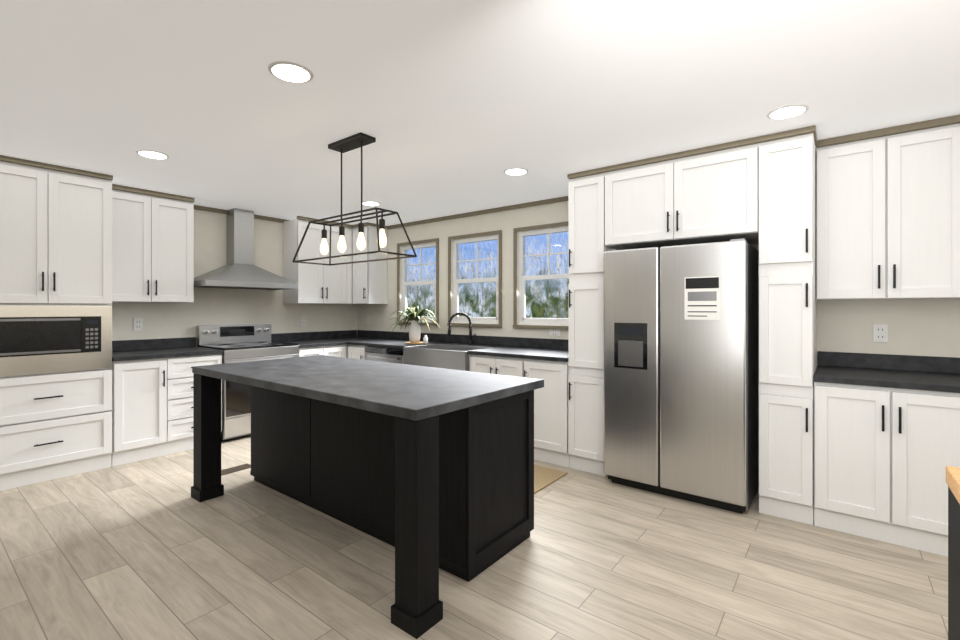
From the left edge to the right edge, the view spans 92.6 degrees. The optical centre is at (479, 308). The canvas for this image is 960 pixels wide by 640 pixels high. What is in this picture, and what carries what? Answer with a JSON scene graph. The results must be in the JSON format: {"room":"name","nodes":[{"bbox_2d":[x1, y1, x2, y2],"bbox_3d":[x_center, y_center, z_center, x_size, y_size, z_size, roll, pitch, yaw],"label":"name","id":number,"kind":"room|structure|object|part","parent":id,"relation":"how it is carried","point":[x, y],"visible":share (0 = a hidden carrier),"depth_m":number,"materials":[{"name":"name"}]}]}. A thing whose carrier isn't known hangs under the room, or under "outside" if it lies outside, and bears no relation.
{"room":"kitchen","nodes":[
{"label":"kitchen","id":0,"kind":"room"},
{"bbox_2d":[112,209,356,346],"bbox_3d":[-3.657,0.106,3.961,0.120,2.360,6.440,0,0,38],"label":"wall","id":1,"kind":"structure","parent":0,"point":[216,306],"depth_m":4.98,"materials":[{"name":"beige paint"}]},
{"bbox_2d":[133,318,142,330],"bbox_3d":[-3.254,0.151,4.370,0.008,0.115,0.072,0,0,38],"label":"electrical outlet","id":2,"kind":"object","parent":1,"relation":"attached to","point":[137,323],"visible":1,"depth_m":4.36,"materials":[{"name":"white plastic"}]},
{"bbox_2d":[112,184,194,302],"bbox_3d":[-3.107,-0.565,4.269,0.360,1.013,0.704,0,0,38],"label":"upper cabinet","id":3,"kind":"object","parent":1,"relation":"attached to","point":[152,246],"visible":0.83,"depth_m":4.18,"materials":[{"name":"white wood"}]},
{"bbox_3d":[-2.999,-1.052,4.184,0.042,0.040,0.704,0,0,38],"label":"trim","id":4,"kind":"part","parent":3,"relation":"part of","materials":[{"name":"wood"}]},
{"bbox_2d":[112,330,358,351],"bbox_3d":[-2.581,0.346,5.218,0.020,0.098,2.848,0,0,38],"label":"backsplash","id":5,"kind":"structure","parent":1,"relation":"attached to","point":[189,342],"depth_m":4.66,"materials":[{"name":"black stone"}]},
{"bbox_2d":[194,205,288,222],"bbox_3d":[-3.707,-1.050,3.787,0.013,0.044,5.865,0,0,38],"label":"crown molding","id":6,"kind":"structure","parent":1,"relation":"attached to","point":[197,207],"depth_m":4.98,"materials":[{"name":"brown wood"}]},
{"bbox_2d":[194,208,297,289],"bbox_3d":[-2.521,-0.643,4.907,0.496,0.854,0.950,0,0,38],"label":"range hood","id":7,"kind":"object","parent":1,"relation":"attached to","point":[240,270],"visible":0.9,"depth_m":4.92,"materials":[{"name":"silver metal"}]},
{"bbox_2d":[301,316,305,324],"bbox_3d":[-2.198,0.151,5.721,0.008,0.115,0.072,0,0,38],"label":"electrical outlet","id":8,"kind":"object","parent":1,"relation":"attached to","point":[303,320],"visible":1,"depth_m":5.72,"materials":[{"name":"white plastic"}]},
{"bbox_2d":[283,216,387,303],"bbox_3d":[-1.779,-0.565,5.739,0.643,1.013,1.078,0,0,38],"label":"upper cabinet","id":9,"kind":"object","parent":1,"relation":"attached to","point":[361,283],"visible":0.94,"depth_m":5.69,"materials":[{"name":"white wood"}]},
{"bbox_3d":[-1.662,-1.054,5.647,0.347,0.034,1.078,0,0,38],"label":"trim","id":10,"kind":"part","parent":9,"relation":"part of","materials":[{"name":"brown wood"}]},
{"bbox_2d":[403,348,466,370],"bbox_3d":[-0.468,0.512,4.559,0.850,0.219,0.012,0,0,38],"label":"farmhouse sink","id":11,"kind":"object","parent":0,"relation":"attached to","point":[428,357],"depth_m":4.54,"materials":[{"name":"silver metal"}]},
{"bbox_2d":[0,436,947,639],"bbox_3d":[-0.615,1.337,1.584,7.840,0.100,6.440,0,0,38],"label":"floor","id":12,"kind":"structure","parent":0,"point":[149,549],"depth_m":2.24,"materials":[{"name":"brown wood"}]},
{"bbox_2d":[0,155,112,490],"bbox_3d":[-3.441,0.107,3.589,0.670,2.358,0.770,0,0,38],"label":"tall cabinet","id":13,"kind":"object","parent":12,"relation":"on","point":[55,321],"visible":1,"depth_m":3.43,"materials":[{"name":"white wood"}]},
{"bbox_3d":[-3.211,-1.054,3.409,0.042,0.034,0.770,0,0,38],"label":"trim","id":14,"kind":"part","parent":13,"relation":"part of","materials":[{"name":"wood"}]},
{"bbox_2d":[111,356,170,466],"bbox_3d":[-3.099,0.858,4.055,0.636,0.857,0.378,0,0,38],"label":"base cabinet","id":15,"kind":"object","parent":12,"relation":"on","point":[152,398],"depth_m":3.86,"materials":[{"name":"white wood"}]},
{"bbox_2d":[112,348,222,359],"bbox_3d":[-2.951,0.411,4.231,0.651,0.033,0.838,0,0,38],"label":"countertop","id":16,"kind":"structure","parent":15,"relation":"on","point":[140,353],"depth_m":4.12,"materials":[{"name":"black stone"}]},
{"bbox_2d":[171,356,221,453],"bbox_3d":[-2.859,0.858,4.361,0.636,0.857,0.520,0,0,38],"label":"base cabinet","id":17,"kind":"object","parent":12,"relation":"on","point":[181,366],"depth_m":4.12,"materials":[{"name":"white wood"}]},
{"bbox_2d":[221,463,250,475],"bbox_3d":[-1.972,1.284,3.648,0.120,0.004,0.300,0,0,38],"label":"floor vent","id":18,"kind":"object","parent":12,"relation":"in","point":[235,469],"visible":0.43,"depth_m":3.66,"materials":[{"name":"metal"}]},
{"bbox_2d":[197,323,298,441],"bbox_3d":[-2.426,0.731,4.846,0.705,1.112,0.762,0,0,38],"label":"range","id":19,"kind":"object","parent":12,"relation":"on","point":[236,343],"visible":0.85,"depth_m":4.61,"materials":[{"name":"silver metal"}]},
{"bbox_2d":[298,344,346,357],"bbox_3d":[-2.033,0.858,5.418,0.636,0.857,0.606,0,0,38],"label":"base cabinet","id":20,"kind":"object","parent":12,"relation":"on","point":[336,350],"depth_m":5.28,"materials":[{"name":"white wood"}]},
{"bbox_2d":[271,336,374,347],"bbox_3d":[-1.829,0.411,5.668,0.651,0.033,1.252,0,0,38],"label":"countertop","id":21,"kind":"structure","parent":20,"relation":"on","point":[342,339],"depth_m":5.49,"materials":[{"name":"black stone"}]},
{"bbox_2d":[347,340,438,347],"bbox_3d":[-0.990,0.411,5.393,0.995,0.033,0.652,0,0,38],"label":"countertop","id":22,"kind":"structure","parent":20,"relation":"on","point":[362,343],"depth_m":5.31,"materials":[{"name":"black stone"}]},
{"bbox_2d":[388,306,441,343],"bbox_3d":[-0.725,0.185,5.144,0.635,0.417,0.627,0,0,38],"label":"potted plant","id":23,"kind":"object","parent":22,"relation":"on","point":[415,314],"visible":1,"depth_m":5.11,"materials":[{"name":"plant"}]},
{"bbox_2d":[423,335,427,342],"bbox_3d":[-0.595,0.335,5.021,0.052,0.090,0.052,0,0,38],"label":"jar","id":24,"kind":"object","parent":22,"relation":"on","point":[425,339],"visible":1,"depth_m":5.00,"materials":[{"name":"ceramic"}]},
{"bbox_2d":[191,371,542,638],"bbox_3d":[-0.812,0.865,2.842,2.196,0.843,0.971,0,0,38],"label":"kitchen island","id":25,"kind":"object","parent":12,"relation":"on","point":[427,473],"depth_m":2.45,"materials":[{"name":"black wood"}]},
{"bbox_2d":[192,355,543,418],"bbox_3d":[-0.803,0.419,2.854,2.180,0.045,0.990,0,0,38],"label":"island countertop","id":26,"kind":"structure","parent":25,"relation":"on","point":[416,391],"depth_m":2.49,"materials":[{"name":"grey stone"}]},
{"bbox_2d":[347,344,402,359],"bbox_3d":[-1.251,0.858,5.608,0.319,0.857,0.636,0,0,38],"label":"base cabinet","id":27,"kind":"object","parent":12,"relation":"on","point":[353,350],"depth_m":5.37,"materials":[{"name":"white wood"}]},
{"bbox_2d":[365,346,402,363],"bbox_3d":[-0.886,0.862,5.290,0.640,0.850,0.635,0,0,38],"label":"dishwasher","id":28,"kind":"object","parent":12,"relation":"on","point":[389,355],"visible":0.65,"depth_m":5.04,"materials":[{"name":"silver metal"}]},
{"bbox_2d":[467,356,530,377],"bbox_3d":[0.333,0.858,4.370,0.719,0.857,0.636,0,0,38],"label":"base cabinet","id":29,"kind":"object","parent":12,"relation":"on","point":[502,365],"depth_m":4.09,"materials":[{"name":"white wood"}]},
{"bbox_2d":[531,360,569,467],"bbox_3d":[0.705,0.858,4.079,0.487,0.857,0.636,0,0,38],"label":"base cabinet","id":30,"kind":"object","parent":12,"relation":"on","point":[550,401],"depth_m":3.78,"materials":[{"name":"white wood"}]},
{"bbox_2d":[467,344,567,363],"bbox_3d":[0.484,0.411,4.241,1.035,0.033,0.652,0,0,38],"label":"countertop","id":31,"kind":"structure","parent":30,"relation":"on","point":[561,354],"depth_m":4.12,"materials":[{"name":"stone"}]},
{"bbox_2d":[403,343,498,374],"bbox_3d":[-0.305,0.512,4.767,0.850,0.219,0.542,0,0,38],"label":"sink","id":32,"kind":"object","parent":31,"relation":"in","point":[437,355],"depth_m":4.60,"materials":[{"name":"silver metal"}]},
{"bbox_2d":[534,464,567,493],"bbox_3d":[-0.306,1.280,3.970,2.050,0.012,0.580,0,0,38],"label":"jute rug","id":33,"kind":"object","parent":12,"relation":"on","point":[544,477],"visible":0.14,"depth_m":3.48,"materials":[{"name":"beige wicker"}]},
{"bbox_2d":[604,238,758,513],"bbox_3d":[1.485,0.428,3.363,0.910,1.717,0.752,0,0,38],"label":"refrigerator","id":34,"kind":"object","parent":12,"relation":"on","point":[681,371],"visible":1,"depth_m":3.03,"materials":[{"name":"silver metal"}]},
{"bbox_2d":[567,125,816,524],"bbox_3d":[1.521,0.107,3.420,1.602,2.358,0.670,0,0,38],"label":"surround","id":35,"kind":"object","parent":12,"relation":"on","point":[760,191],"visible":0.92,"depth_m":2.94,"materials":[{"name":"white wood"}]},
{"bbox_3d":[1.423,-1.054,3.294,1.602,0.034,0.308,0,0,38],"label":"trim","id":36,"kind":"part","parent":35,"relation":"part of","materials":[{"name":"wood"}]},
{"bbox_2d":[814,383,959,556],"bbox_3d":[2.447,0.858,2.718,0.739,0.857,0.636,0,0,38],"label":"base cabinet","id":37,"kind":"object","parent":12,"relation":"on","point":[886,439],"depth_m":2.50,"materials":[{"name":"white wood"}]},
{"bbox_2d":[814,367,959,394],"bbox_3d":[2.684,0.411,2.523,1.352,0.033,0.651,0,0,38],"label":"countertop","id":38,"kind":"structure","parent":37,"relation":"on","point":[856,376],"depth_m":2.62,"materials":[{"name":"black stone"}]},
{"bbox_2d":[946,466,959,639],"bbox_3d":[1.415,0.834,0.429,1.308,0.905,0.758,0,0,38],"label":"cart","id":39,"kind":"object","parent":12,"relation":"on","point":[953,478],"visible":1,"depth_m":1.06,"materials":[{"name":"black wood"}]},
{"bbox_2d":[0,0,959,225],"bbox_3d":[-0.615,-1.123,1.584,7.840,0.100,6.440,0,0,38],"label":"ceiling","id":40,"kind":"structure","parent":0,"point":[453,107],"depth_m":2.23,"materials":[{"name":"white paint"}]},
{"bbox_2d":[136,150,168,158],"bbox_3d":[-2.276,-1.070,3.193,0.192,0.006,0.192,0,0,38],"label":"recessed light","id":41,"kind":"object","parent":40,"relation":"in","point":[152,154],"visible":1,"depth_m":3.19,"materials":[{"name":"plastic"}]},
{"bbox_2d":[268,61,313,82],"bbox_3d":[-0.858,-1.070,2.085,0.192,0.006,0.192,0,0,38],"label":"recessed light","id":42,"kind":"object","parent":40,"relation":"in","point":[291,72],"visible":1,"depth_m":2.08,"materials":[{"name":"plastic"}]},
{"bbox_2d":[293,132,416,265],"bbox_3d":[-0.824,-0.692,2.941,0.903,0.760,0.297,0,0,38],"label":"pendant light","id":43,"kind":"object","parent":40,"relation":"hanging from","point":[353,142],"visible":1,"depth_m":2.89,"materials":[{"name":"black metal"}]},
{"bbox_2d":[363,201,379,205],"bbox_3d":[-1.113,-1.070,4.683,0.192,0.006,0.192,0,0,38],"label":"recessed light","id":44,"kind":"object","parent":40,"relation":"in","point":[371,203],"visible":0.85,"depth_m":4.67,"materials":[{"name":"plastic"}]},
{"bbox_2d":[504,168,527,174],"bbox_3d":[0.282,-1.070,3.593,0.192,0.006,0.192,0,0,38],"label":"recessed light","id":45,"kind":"object","parent":40,"relation":"in","point":[515,171],"visible":1,"depth_m":3.58,"materials":[{"name":"plastic"}]},
{"bbox_2d":[767,104,808,118],"bbox_3d":[1.677,-1.070,2.503,0.192,0.006,0.192,0,0,38],"label":"recessed light","id":46,"kind":"object","parent":40,"relation":"in","point":[788,111],"visible":1,"depth_m":2.49,"materials":[{"name":"plastic"}]},
{"bbox_2d":[357,201,959,366],"bbox_3d":[1.331,0.106,4.074,7.600,2.360,0.120,0,0,38],"label":"wall","id":47,"kind":"structure","parent":0,"point":[923,327],"depth_m":4.48,"materials":[{"name":"beige paint"}]},
{"bbox_2d":[366,315,369,323],"bbox_3d":[-1.519,0.151,6.218,0.072,0.115,0.008,0,0,38],"label":"electrical outlet","id":48,"kind":"object","parent":47,"relation":"attached to","point":[367,319],"visible":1,"depth_m":6.21,"materials":[{"name":"white plastic"}]},
{"bbox_2d":[396,238,438,325],"bbox_3d":[-0.774,-0.314,5.623,0.715,1.030,0.029,0,0,38],"label":"window frame","id":49,"kind":"structure","parent":47,"relation":"in","point":[436,240],"depth_m":5.53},
{"bbox_2d":[402,242,435,321],"bbox_3d":[-0.730,-0.314,5.681,0.645,0.960,0.055,0,0,38],"label":"window","id":50,"kind":"structure","parent":47,"relation":"in","point":[405,283],"depth_m":5.74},
{"bbox_2d":[405,247,435,315],"bbox_3d":[-0.731,-0.314,5.680,0.553,0.868,0.004,0,0,38],"label":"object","id":51,"kind":"structure","parent":50,"relation":"in","point":[423,276],"depth_m":5.66,"materials":[{"name":"clear glass"}]},
{"bbox_2d":[359,330,567,351],"bbox_3d":[-0.495,0.459,5.004,3.518,0.325,0.656,0,0,38],"label":"backsplash","id":52,"kind":"structure","parent":47,"relation":"attached to","point":[456,343],"depth_m":5.02,"materials":[{"name":"black stone"}]},
{"bbox_2d":[447,230,501,327],"bbox_3d":[-0.073,-0.314,5.075,0.755,1.030,0.029,0,0,38],"label":"window frame","id":53,"kind":"structure","parent":47,"relation":"in","point":[499,232],"depth_m":5.01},
{"bbox_2d":[453,235,498,323],"bbox_3d":[-0.028,-0.314,5.133,0.685,0.960,0.055,0,0,38],"label":"window","id":54,"kind":"structure","parent":47,"relation":"in","point":[478,320],"depth_m":5.16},
{"bbox_2d":[457,240,497,316],"bbox_3d":[-0.029,-0.314,5.132,0.593,0.868,0.004,0,0,38],"label":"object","id":55,"kind":"structure","parent":54,"relation":"in","point":[476,282],"depth_m":5.12,"materials":[{"name":"clear glass"}]},
{"bbox_2d":[388,196,567,228],"bbox_3d":[1.420,-1.050,3.917,7.265,0.044,0.016,0,0,38],"label":"crown molding","id":56,"kind":"structure","parent":47,"relation":"attached to","point":[468,214],"depth_m":4.97,"materials":[{"name":"brown wood"}]},
{"bbox_2d":[513,221,567,329],"bbox_3d":[0.644,-0.314,4.515,0.755,1.030,0.029,0,0,38],"label":"window trim","id":57,"kind":"structure","parent":47,"relation":"in","point":[515,230],"depth_m":4.73,"materials":[{"name":"brown wood"}]},
{"bbox_2d":[519,226,568,325],"bbox_3d":[0.689,-0.314,4.573,0.685,0.960,0.055,0,0,38],"label":"window","id":58,"kind":"structure","parent":47,"relation":"in","point":[523,319],"depth_m":4.65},
{"bbox_2d":[524,233,568,317],"bbox_3d":[0.688,-0.314,4.572,0.593,0.868,0.004,0,0,38],"label":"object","id":59,"kind":"structure","parent":58,"relation":"in","point":[547,280],"depth_m":4.59,"materials":[{"name":"clear glass"}]},
{"bbox_2d":[549,329,559,335],"bbox_3d":[0.727,0.229,4.463,0.115,0.072,0.008,0,0,38],"label":"electrical outlet","id":60,"kind":"object","parent":47,"relation":"attached to","point":[554,332],"visible":0.77,"depth_m":4.46,"materials":[{"name":"white plastic"}]},
{"bbox_2d":[873,324,887,341],"bbox_3d":[2.610,0.162,2.991,0.072,0.115,0.008,0,0,38],"label":"electrical outlet","id":61,"kind":"object","parent":47,"relation":"attached to","point":[880,332],"visible":1,"depth_m":2.99,"materials":[{"name":"white plastic"}]},
{"bbox_2d":[816,115,959,299],"bbox_3d":[2.543,-0.565,2.840,0.739,1.013,0.326,0,0,38],"label":"upper cabinet","id":62,"kind":"object","parent":47,"relation":"attached to","point":[888,213],"visible":0.96,"depth_m":2.71,"materials":[{"name":"white wood"}]},
{"bbox_3d":[2.689,-1.052,2.530,1.352,0.040,0.042,0,0,38],"label":"trim","id":63,"kind":"part","parent":62,"relation":"part of","materials":[{"name":"wood"}]},
{"bbox_2d":[818,351,959,374],"bbox_3d":[2.879,0.345,2.772,1.352,0.098,0.020,0,0,38],"label":"backsplash","id":64,"kind":"structure","parent":47,"relation":"attached to","point":[951,365],"depth_m":2.94,"materials":[{"name":"black stone"}]},
{"label":"outside","id":65,"kind":"structure","parent":0,"visible":0},
{"bbox_2d":[407,232,568,317],"bbox_3d":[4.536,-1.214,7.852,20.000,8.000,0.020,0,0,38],"label":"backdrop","id":66,"kind":"structure","parent":65,"point":[552,284],"depth_m":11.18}
]}

